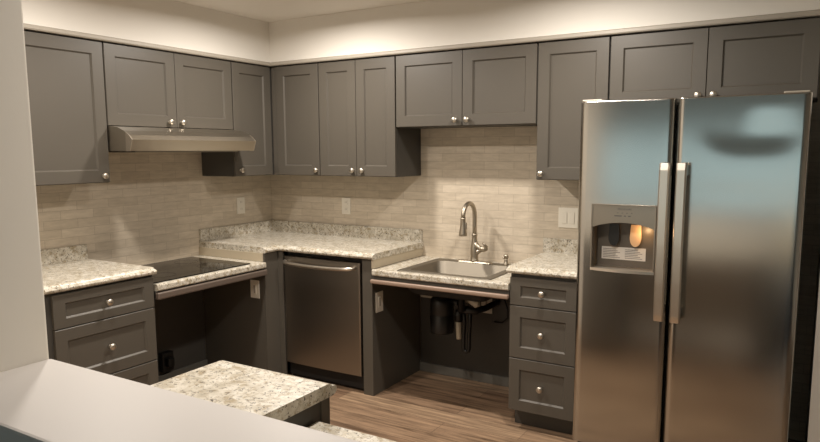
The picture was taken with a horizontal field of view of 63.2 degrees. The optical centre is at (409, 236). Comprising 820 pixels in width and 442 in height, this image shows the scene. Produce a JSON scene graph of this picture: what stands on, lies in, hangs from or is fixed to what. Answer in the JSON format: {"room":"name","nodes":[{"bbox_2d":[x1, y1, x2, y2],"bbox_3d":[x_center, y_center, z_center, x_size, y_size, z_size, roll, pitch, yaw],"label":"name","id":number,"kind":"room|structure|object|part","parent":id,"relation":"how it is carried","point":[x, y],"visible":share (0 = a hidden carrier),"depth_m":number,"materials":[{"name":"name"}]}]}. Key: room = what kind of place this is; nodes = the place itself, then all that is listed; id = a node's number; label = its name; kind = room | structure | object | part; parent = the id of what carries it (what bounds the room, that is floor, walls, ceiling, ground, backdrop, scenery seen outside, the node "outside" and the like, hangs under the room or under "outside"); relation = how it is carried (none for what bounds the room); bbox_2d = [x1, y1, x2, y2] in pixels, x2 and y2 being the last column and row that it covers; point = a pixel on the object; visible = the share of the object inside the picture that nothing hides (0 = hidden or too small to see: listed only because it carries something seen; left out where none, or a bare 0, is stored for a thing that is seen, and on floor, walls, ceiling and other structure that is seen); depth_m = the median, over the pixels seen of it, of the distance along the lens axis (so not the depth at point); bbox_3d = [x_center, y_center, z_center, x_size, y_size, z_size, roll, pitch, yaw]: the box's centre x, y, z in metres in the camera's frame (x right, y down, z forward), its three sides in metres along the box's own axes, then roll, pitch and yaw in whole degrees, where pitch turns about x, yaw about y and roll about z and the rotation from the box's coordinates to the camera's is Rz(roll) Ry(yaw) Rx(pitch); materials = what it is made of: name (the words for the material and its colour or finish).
{"room":"kitchen","nodes":[
{"label":"kitchen","id":0,"kind":"room"},
{"bbox_2d":[0,0,48,371],"bbox_3d":[-1.874,0.073,1.993,2.293,2.440,0.247,4,9,31],"label":"wall","id":1,"kind":"structure","parent":0,"point":[23,329],"depth_m":1.45,"materials":[{"name":"white paint"}]},
{"bbox_2d":[36,152,271,375],"bbox_3d":[-1.943,-0.180,3.975,0.114,2.440,3.130,4,9,31],"label":"wall","id":2,"kind":"structure","parent":0,"point":[153,207],"depth_m":4.40,"materials":[{"name":"tile"}]},
{"bbox_2d":[24,31,109,185],"bbox_3d":[-1.942,-0.655,3.490,0.353,0.762,0.582,4,9,31],"label":"upper cabinet","id":3,"kind":"object","parent":2,"relation":"attached to","point":[65,75],"visible":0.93,"depth_m":3.48,"materials":[{"name":"grey wood"}]},
{"bbox_3d":[-1.675,-0.334,3.661,0.032,0.035,0.036,4,9,31],"label":"knob","id":4,"kind":"part","parent":3,"relation":"part of","materials":[{"name":"silver metal"}]},
{"bbox_2d":[158,350,174,372],"bbox_3d":[-1.617,0.836,4.452,0.081,0.130,0.090,4,9,31],"label":"receptacle","id":5,"kind":"object","parent":2,"relation":"attached to","point":[166,360],"visible":1,"depth_m":4.43,"materials":[{"name":"black plastic"}]},
{"bbox_2d":[102,42,232,129],"bbox_3d":[-1.550,-0.894,4.116,0.353,0.450,0.936,4,9,31],"label":"upper cabinet","id":6,"kind":"object","parent":2,"relation":"attached to","point":[143,87],"visible":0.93,"depth_m":3.98,"materials":[{"name":"grey wood"}]},
{"bbox_3d":[-1.552,-0.860,3.851,0.019,0.444,0.468,4,9,31],"label":"door","id":7,"kind":"part","parent":6,"relation":"part of","materials":[{"name":"grey paint"}]},
{"bbox_3d":[-1.438,-0.690,4.014,0.032,0.035,0.036,4,9,31],"label":"knob","id":8,"kind":"part","parent":6,"relation":"part of","materials":[{"name":"silver metal"}]},
{"bbox_3d":[-1.312,-0.912,4.246,0.019,0.444,0.458,4,9,31],"label":"door","id":9,"kind":"part","parent":6,"relation":"part of","materials":[{"name":"grey paint"}]},
{"bbox_2d":[107,126,255,152],"bbox_3d":[-1.476,-0.593,4.110,0.522,0.145,0.937,4,9,31],"label":"range hood","id":10,"kind":"object","parent":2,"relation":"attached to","point":[120,138],"visible":0.86,"depth_m":3.87,"materials":[{"name":"silver metal"}]},
{"bbox_2d":[158,359,207,381],"bbox_3d":[-1.681,0.960,4.423,0.016,0.062,0.862,4,9,31],"label":"baseboard","id":11,"kind":"structure","parent":2,"relation":"attached to","point":[202,363],"depth_m":4.59,"materials":[{"name":"grey wood"}]},
{"bbox_2d":[144,255,266,299],"bbox_3d":[-1.429,0.240,4.175,0.639,0.086,0.860,4,9,31],"label":"countertop","id":12,"kind":"structure","parent":2,"relation":"attached to","point":[162,290],"depth_m":3.98,"materials":[{"name":"stone"}]},
{"bbox_2d":[141,257,249,283],"bbox_3d":[-1.456,0.199,4.123,0.553,0.008,0.740,4,9,31],"label":"cooktop","id":13,"kind":"object","parent":12,"relation":"in","point":[169,270],"visible":0.62,"depth_m":4.17,"materials":[{"name":"black glass"}]},
{"bbox_3d":[-1.173,0.281,4.024,0.040,0.039,0.860,4,9,31],"label":"rail","id":14,"kind":"part","parent":12,"relation":"part of","materials":[{"name":"brown"}]},
{"bbox_2d":[201,62,272,176],"bbox_3d":[-1.207,-0.813,4.700,0.353,0.762,0.388,4,9,31],"label":"upper cabinet","id":15,"kind":"object","parent":2,"relation":"attached to","point":[250,84],"visible":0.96,"depth_m":4.61,"materials":[{"name":"grey wood"}]},
{"bbox_3d":[-1.095,-0.804,4.622,0.019,0.756,0.362,4,9,31],"label":"door","id":16,"kind":"part","parent":15,"relation":"part of","materials":[{"name":"grey paint"}]},
{"bbox_2d":[237,197,244,213],"bbox_3d":[-1.269,-0.232,5.003,0.008,0.122,0.078,4,9,31],"label":"wall outlet","id":17,"kind":"object","parent":2,"relation":"attached to","point":[240,201],"visible":1,"depth_m":5.00,"materials":[{"name":"beige plastic"}]},
{"bbox_2d":[174,0,427,21],"bbox_3d":[-1.155,-0.960,0.234,8.200,0.050,8.700,4,9,31],"label":"ceiling","id":18,"kind":"structure","parent":0,"point":[262,10],"depth_m":4.18,"materials":[{"name":"white paint"}]},
{"bbox_2d":[22,0,819,67],"bbox_3d":[-0.315,-1.136,2.868,3.720,0.278,3.118,4,9,31],"label":"soffit","id":19,"kind":"structure","parent":0,"point":[430,23],"depth_m":3.90,"materials":[{"name":"white paint"}]},
{"bbox_2d":[23,9,819,66],"bbox_3d":[-0.263,-0.962,2.684,3.418,0.028,2.816,4,9,31],"label":"trim","id":20,"kind":"structure","parent":19,"relation":"attached to","point":[809,13],"depth_m":3.64,"materials":[{"name":"beige paint"}]},
{"bbox_2d":[271,73,819,441],"bbox_3d":[0.474,-0.244,4.392,3.820,2.440,0.114,4,9,31],"label":"wall","id":21,"kind":"structure","parent":0,"point":[491,168],"depth_m":4.38,"materials":[{"name":"tile"}]},
{"bbox_2d":[270,63,321,175],"bbox_3d":[-0.870,-0.837,4.871,0.750,0.762,0.353,4,9,31],"label":"upper cabinet","id":22,"kind":"object","parent":21,"relation":"attached to","point":[294,89],"visible":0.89,"depth_m":4.67,"materials":[{"name":"grey wood"}]},
{"bbox_2d":[342,198,350,213],"bbox_3d":[-0.471,-0.225,4.912,0.078,0.122,0.008,4,9,31],"label":"wall outlet","id":23,"kind":"object","parent":21,"relation":"attached to","point":[346,202],"visible":1,"depth_m":4.91,"materials":[{"name":"beige plastic"}]},
{"bbox_2d":[318,56,420,176],"bbox_3d":[-0.283,-0.795,4.520,0.618,0.762,0.353,4,9,31],"label":"upper cabinet","id":24,"kind":"object","parent":21,"relation":"attached to","point":[360,136],"visible":0.98,"depth_m":4.39,"materials":[{"name":"grey wood"}]},
{"bbox_3d":[-0.484,-0.789,4.483,0.304,0.756,0.019,4,9,31],"label":"door","id":25,"kind":"part","parent":24,"relation":"part of","materials":[{"name":"grey paint"}]},
{"bbox_3d":[-0.222,-0.770,4.326,0.304,0.756,0.019,4,9,31],"label":"door","id":26,"kind":"part","parent":24,"relation":"part of","materials":[{"name":"grey paint"}]},
{"bbox_2d":[370,256,513,298],"bbox_3d":[0.306,0.238,4.129,0.910,0.088,0.639,4,9,31],"label":"countertop","id":27,"kind":"structure","parent":21,"relation":"attached to","point":[499,287],"depth_m":3.87,"materials":[{"name":"stone"}]},
{"bbox_3d":[0.152,0.303,3.878,0.910,0.026,0.040,4,9,31],"label":"rail","id":28,"kind":"part","parent":27,"relation":"part of","materials":[{"name":"brown"}]},
{"bbox_2d":[397,258,510,301],"bbox_3d":[0.318,0.268,4.114,0.620,0.152,0.550,4,9,31],"label":"sink","id":29,"kind":"object","parent":27,"relation":"in","point":[439,266],"visible":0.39,"depth_m":4.21,"materials":[{"name":"silver metal"}]},
{"bbox_2d":[430,296,457,334],"bbox_3d":[0.228,0.475,4.231,0.211,0.286,0.154,4,9,31],"label":"garbage disposal","id":30,"kind":"object","parent":29,"relation":"attached to","point":[441,309],"visible":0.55,"depth_m":4.18,"materials":[{"name":"black plastic"}]},
{"bbox_2d":[397,258,510,279],"bbox_3d":[0.318,0.266,4.114,0.620,0.148,0.550,4,9,31],"label":"basin","id":31,"kind":"object","parent":29,"relation":"in","point":[439,266],"depth_m":4.25,"materials":[{"name":"silver metal"}]},
{"bbox_2d":[502,254,508,264],"bbox_3d":[0.597,0.147,4.187,0.038,0.067,0.070,4,9,31],"label":"soap dispenser","id":32,"kind":"object","parent":29,"relation":"on","point":[505,257],"visible":1,"depth_m":4.19,"materials":[{"name":"silver metal"}]},
{"bbox_2d":[457,201,491,263],"bbox_3d":[0.374,-0.024,4.220,0.250,0.400,0.221,4,9,31],"label":"faucet","id":33,"kind":"object","parent":27,"relation":"on","point":[476,249],"visible":1,"depth_m":4.27,"materials":[{"name":"silver metal"}]},
{"bbox_3d":[0.372,-0.113,4.207,0.028,0.220,0.194,4,9,31],"label":"gooseneck spout","id":34,"kind":"part","parent":33,"relation":"part of","materials":[{"name":"silver metal"}]},
{"bbox_3d":[0.416,0.161,4.314,0.250,0.008,0.056,4,9,31],"label":"deck plate","id":35,"kind":"part","parent":33,"relation":"part of","materials":[{"name":"silver metal"}]},
{"bbox_2d":[420,362,508,386],"bbox_3d":[0.463,0.943,4.477,0.913,0.062,0.016,4,9,31],"label":"baseboard","id":36,"kind":"structure","parent":21,"relation":"attached to","point":[428,367],"depth_m":4.52,"materials":[{"name":"grey wood"}]},
{"bbox_2d":[396,43,538,128],"bbox_3d":[0.385,-0.903,4.100,0.940,0.447,0.353,4,9,31],"label":"upper cabinet","id":37,"kind":"object","parent":21,"relation":"attached to","point":[492,86],"visible":0.96,"depth_m":3.96,"materials":[{"name":"grey wood"}]},
{"bbox_3d":[0.115,-0.902,4.104,0.466,0.441,0.019,4,9,31],"label":"door","id":38,"kind":"part","parent":37,"relation":"part of","materials":[{"name":"grey paint"}]},
{"bbox_3d":[0.516,-0.873,3.864,0.463,0.441,0.019,4,9,31],"label":"door","id":39,"kind":"part","parent":37,"relation":"part of","materials":[{"name":"grey paint"}]},
{"bbox_2d":[454,299,499,353],"bbox_3d":[0.447,0.536,4.233,0.372,0.400,0.148,-4,8,-29],"label":"drain pipe","id":40,"kind":"object","parent":21,"relation":"attached to","point":[460,314],"visible":0.84,"depth_m":4.18,"materials":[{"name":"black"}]},
{"bbox_2d":[481,299,491,313],"bbox_3d":[0.505,0.446,4.390,0.078,0.122,0.009,4,9,31],"label":"wall outlet","id":41,"kind":"object","parent":21,"relation":"attached to","point":[489,300],"visible":0.19,"depth_m":4.38,"materials":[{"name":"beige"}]},
{"bbox_2d":[493,299,508,322],"bbox_3d":[0.609,0.479,4.310,0.185,0.186,0.053,5,9,34],"label":"supply hose","id":42,"kind":"object","parent":21,"relation":"attached to","point":[503,299],"visible":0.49,"depth_m":4.28,"materials":[{"name":"black plastic"}]},
{"bbox_2d":[558,208,577,227],"bbox_3d":[0.962,-0.113,4.056,0.122,0.122,0.010,4,9,31],"label":"light switch","id":43,"kind":"object","parent":21,"relation":"attached to","point":[567,217],"visible":1,"depth_m":4.05,"materials":[{"name":"beige plastic"}]},
{"bbox_2d":[536,37,610,179],"bbox_3d":[0.960,-0.706,3.777,0.398,0.762,0.353,4,9,31],"label":"upper cabinet","id":44,"kind":"object","parent":21,"relation":"attached to","point":[570,72],"visible":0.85,"depth_m":3.68,"materials":[{"name":"grey wood"}]},
{"bbox_3d":[0.738,-0.355,3.768,0.036,0.035,0.032,4,9,31],"label":"knob","id":45,"kind":"part","parent":44,"relation":"part of","materials":[{"name":"silver metal"}]},
{"bbox_2d":[609,17,819,103],"bbox_3d":[1.539,-0.862,3.405,0.952,0.363,0.353,4,9,31],"label":"upper cabinet","id":46,"kind":"object","parent":21,"relation":"attached to","point":[776,57],"visible":0.77,"depth_m":3.25,"materials":[{"name":"grey wood"}]},
{"bbox_3d":[1.266,-0.861,3.411,0.471,0.357,0.019,4,9,31],"label":"door","id":47,"kind":"part","parent":46,"relation":"part of","materials":[{"name":"grey paint"}]},
{"bbox_3d":[1.427,-0.701,3.305,0.036,0.035,0.032,4,9,31],"label":"knob","id":48,"kind":"part","parent":46,"relation":"part of","materials":[{"name":"silver metal"}]},
{"bbox_3d":[1.488,-0.696,3.268,0.036,0.035,0.032,4,9,31],"label":"knob","id":49,"kind":"part","parent":46,"relation":"part of","materials":[{"name":"silver metal"}]},
{"bbox_3d":[1.672,-0.832,3.168,0.471,0.357,0.019,4,9,31],"label":"door","id":50,"kind":"part","parent":46,"relation":"part of","materials":[{"name":"grey paint"}]},
{"bbox_2d":[287,361,803,441],"bbox_3d":[0.879,1.259,2.438,6.700,0.050,3.350,4,9,31],"label":"floor","id":51,"kind":"structure","parent":0,"point":[424,406],"depth_m":3.94,"materials":[{"name":"wood"}]},
{"bbox_2d":[44,275,158,384],"bbox_3d":[-1.802,0.657,3.591,0.650,0.875,0.605,4,9,31],"label":"base cabinet","id":52,"kind":"object","parent":51,"relation":"on","point":[108,328],"visible":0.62,"depth_m":3.42,"materials":[{"name":"grey wood"}]},
{"bbox_2d":[41,244,156,294],"bbox_3d":[-1.812,0.161,3.529,0.634,0.124,0.622,4,9,31],"label":"countertop","id":53,"kind":"structure","parent":52,"relation":"on","point":[68,268],"depth_m":3.58,"materials":[{"name":"stone"}]},
{"bbox_3d":[-1.555,0.334,3.410,0.019,0.167,0.566,4,9,31],"label":"drawer","id":54,"kind":"part","parent":52,"relation":"part of","materials":[{"name":"grey paint"}]},
{"bbox_3d":[-1.554,0.565,3.439,0.019,0.290,0.566,4,9,31],"label":"drawer","id":55,"kind":"part","parent":52,"relation":"part of","materials":[{"name":"grey paint"}]},
{"bbox_3d":[-1.533,0.335,3.398,0.032,0.035,0.036,4,9,31],"label":"knob","id":56,"kind":"part","parent":52,"relation":"part of","materials":[{"name":"silver metal"}]},
{"bbox_3d":[-1.532,0.567,3.428,0.032,0.035,0.036,4,9,31],"label":"knob","id":57,"kind":"part","parent":52,"relation":"part of","materials":[{"name":"silver metal"}]},
{"bbox_3d":[-1.553,0.857,3.477,0.019,0.287,0.566,4,9,31],"label":"drawer","id":58,"kind":"part","parent":52,"relation":"part of","materials":[{"name":"grey paint"}]},
{"bbox_2d":[203,251,287,374],"bbox_3d":[-1.155,0.520,4.639,0.638,0.875,0.145,4,9,31],"label":"panel","id":59,"kind":"object","parent":51,"relation":"on","point":[240,328],"visible":0.58,"depth_m":4.54,"materials":[{"name":"grey paint"}]},
{"bbox_3d":[-1.215,0.525,4.601,0.576,0.875,0.018,4,9,31],"label":"panel","id":60,"kind":"part","parent":59,"relation":"part of","materials":[{"name":"grey paint"}]},
{"bbox_2d":[250,280,259,298],"bbox_3d":[-1.038,0.351,4.454,0.078,0.122,0.009,4,9,31],"label":"wall outlet","id":61,"kind":"object","parent":59,"relation":"attached to","point":[254,284],"visible":1,"depth_m":4.45,"materials":[{"name":"beige plastic"}]},
{"bbox_2d":[252,284,256,293],"bbox_3d":[-1.039,0.352,4.452,0.033,0.068,0.004,4,9,31],"label":"receptacle","id":62,"kind":"object","parent":61,"relation":"attached to","point":[254,286],"depth_m":4.45,"materials":[{"name":"beige plastic"}]},
{"bbox_3d":[-0.927,0.537,4.502,0.020,0.875,0.145,4,9,31],"label":"return panel","id":63,"kind":"part","parent":59,"relation":"part of","materials":[{"name":"grey paint"}]},
{"bbox_2d":[199,220,423,268],"bbox_3d":[-0.696,0.041,4.644,1.391,0.180,0.754,4,9,31],"label":"countertop","id":64,"kind":"structure","parent":59,"relation":"on","point":[384,246],"depth_m":4.65,"materials":[{"name":"stone"}]},
{"bbox_2d":[283,397,329,426],"bbox_3d":[-0.523,0.887,1.751,0.376,0.875,0.555,4,9,31],"label":"base cabinet","id":65,"kind":"object","parent":51,"relation":"on","point":[320,412],"visible":0.02,"depth_m":1.78,"materials":[{"name":"grey wood"}]},
{"bbox_2d":[150,360,336,420],"bbox_3d":[-0.525,0.433,1.696,0.409,0.038,0.576,4,9,31],"label":"countertop","id":66,"kind":"structure","parent":65,"relation":"on","point":[275,395],"depth_m":1.77,"materials":[{"name":"stone"}]},
{"bbox_3d":[-0.390,0.806,1.964,0.376,0.770,0.037,4,9,31],"label":"frame","id":67,"kind":"part","parent":65,"relation":"part of","materials":[{"name":"grey paint"}]},
{"bbox_2d":[283,252,363,389],"bbox_3d":[-0.437,0.524,4.586,0.639,0.871,0.654,4,9,31],"label":"dishwasher","id":68,"kind":"object","parent":51,"relation":"on","point":[324,293],"visible":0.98,"depth_m":4.34,"materials":[{"name":"silver metal"}]},
{"bbox_3d":[-0.603,0.190,4.296,0.597,0.037,0.064,4,9,31],"label":"handle","id":69,"kind":"part","parent":68,"relation":"part of","materials":[{"name":"silver metal"}]},
{"bbox_3d":[-0.539,0.922,4.461,0.630,0.114,0.010,4,9,31],"label":"toe panel","id":70,"kind":"part","parent":68,"relation":"part of","materials":[{"name":"black plastic"}]},
{"bbox_2d":[307,421,395,441],"bbox_3d":[-0.011,0.956,1.413,0.852,0.819,0.511,4,9,31],"label":"countertop","id":71,"kind":"structure","parent":51,"relation":"on","point":[320,426],"depth_m":1.71,"materials":[{"name":"stone"}]},
{"bbox_2d":[362,256,419,395],"bbox_3d":[-0.112,0.542,4.431,0.074,0.875,0.594,4,9,31],"label":"end panel","id":72,"kind":"object","parent":51,"relation":"on","point":[391,336],"visible":0.86,"depth_m":4.33,"materials":[{"name":"grey paint"}]},
{"bbox_2d":[375,290,382,312],"bbox_3d":[-0.192,0.411,4.200,0.009,0.130,0.080,4,9,31],"label":"wall outlet","id":73,"kind":"object","parent":72,"relation":"attached to","point":[378,295],"visible":1,"depth_m":4.19,"materials":[{"name":"beige plastic"}]},
{"bbox_2d":[378,296,381,306],"bbox_3d":[-0.190,0.411,4.199,0.004,0.068,0.033,4,9,31],"label":"receptacle","id":74,"kind":"object","parent":73,"relation":"attached to","point":[379,297],"depth_m":4.20,"materials":[{"name":"beige plastic"}]},
{"bbox_2d":[508,273,576,434],"bbox_3d":[0.862,0.614,3.834,0.383,0.875,0.650,4,9,31],"label":"base cabinet","id":75,"kind":"object","parent":51,"relation":"on","point":[542,308],"visible":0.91,"depth_m":3.59,"materials":[{"name":"grey wood"}]},
{"bbox_3d":[0.699,0.828,3.597,0.036,0.035,0.032,4,9,31],"label":"knob","id":76,"kind":"part","parent":75,"relation":"part of","materials":[{"name":"silver metal"}]},
{"bbox_3d":[0.698,0.532,3.559,0.036,0.035,0.032,4,9,31],"label":"knob","id":77,"kind":"part","parent":75,"relation":"part of","materials":[{"name":"silver metal"}]},
{"bbox_3d":[0.714,0.825,3.617,0.375,0.296,0.019,4,9,31],"label":"drawer","id":78,"kind":"part","parent":75,"relation":"part of","materials":[{"name":"grey paint"}]},
{"bbox_3d":[0.697,0.308,3.530,0.036,0.035,0.032,4,9,31],"label":"knob","id":79,"kind":"part","parent":75,"relation":"part of","materials":[{"name":"silver metal"}]},
{"bbox_2d":[506,238,577,278],"bbox_3d":[0.859,0.116,3.780,0.433,0.124,0.634,4,9,31],"label":"countertop","id":80,"kind":"structure","parent":75,"relation":"on","point":[558,259],"depth_m":3.74,"materials":[{"name":"stone"}]},
{"bbox_3d":[0.713,0.530,3.579,0.375,0.290,0.019,4,9,31],"label":"drawer","id":81,"kind":"part","parent":75,"relation":"part of","materials":[{"name":"grey paint"}]},
{"bbox_3d":[0.711,0.305,3.550,0.375,0.153,0.019,4,9,31],"label":"drawer","id":82,"kind":"part","parent":75,"relation":"part of","materials":[{"name":"grey paint"}]},
{"bbox_2d":[572,90,812,441],"bbox_3d":[1.385,0.220,3.300,0.939,1.758,0.852,4,9,31],"label":"refrigerator","id":83,"kind":"object","parent":51,"relation":"on","point":[691,211],"visible":1,"depth_m":2.96,"materials":[{"name":"grey metal"}]},
{"bbox_3d":[1.012,0.004,3.139,0.296,0.316,0.100,4,9,31],"label":"dispenser frame","id":84,"kind":"part","parent":83,"relation":"part of","materials":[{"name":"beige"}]},
{"bbox_3d":[1.003,-0.093,3.112,0.280,0.105,0.060,4,9,31],"label":"control panel","id":85,"kind":"part","parent":83,"relation":"part of","materials":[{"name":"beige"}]},
{"bbox_3d":[1.005,0.203,3.166,0.423,1.669,0.078,4,9,31],"label":"freezer door","id":86,"kind":"part","parent":83,"relation":"part of","materials":[{"name":"silver metal"}]},
{"bbox_3d":[1.128,0.028,2.978,0.043,0.709,0.082,4,9,31],"label":"handle","id":87,"kind":"part","parent":83,"relation":"part of","materials":[{"name":"silver metal"}]},
{"bbox_3d":[1.188,0.032,2.942,0.043,0.709,0.082,4,9,31],"label":"handle","id":88,"kind":"part","parent":83,"relation":"part of","materials":[{"name":"silver metal"}]},
{"bbox_3d":[1.411,0.232,2.923,0.506,1.669,0.079,4,9,31],"label":"fridge door","id":89,"kind":"part","parent":83,"relation":"part of","materials":[{"name":"silver metal"}]},
{"bbox_2d":[805,244,819,441],"bbox_3d":[1.985,-0.085,3.092,0.120,2.440,0.800,4,9,31],"label":"wall","id":90,"kind":"structure","parent":0,"point":[812,434],"depth_m":2.88,"materials":[{"name":"white paint"}]},
{"bbox_3d":[-0.332,0.882,1.155,1.307,1.035,0.235,4,8,31],"label":"wall","id":91,"kind":"structure","parent":0,"visible":0},
{"bbox_2d":[0,359,358,441],"bbox_3d":[-0.322,0.352,1.079,1.336,0.035,0.265,4,9,31],"label":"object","id":92,"kind":"structure","parent":91,"relation":"on","point":[49,400],"depth_m":1.20,"materials":[{"name":"grey paint"}]}
]}

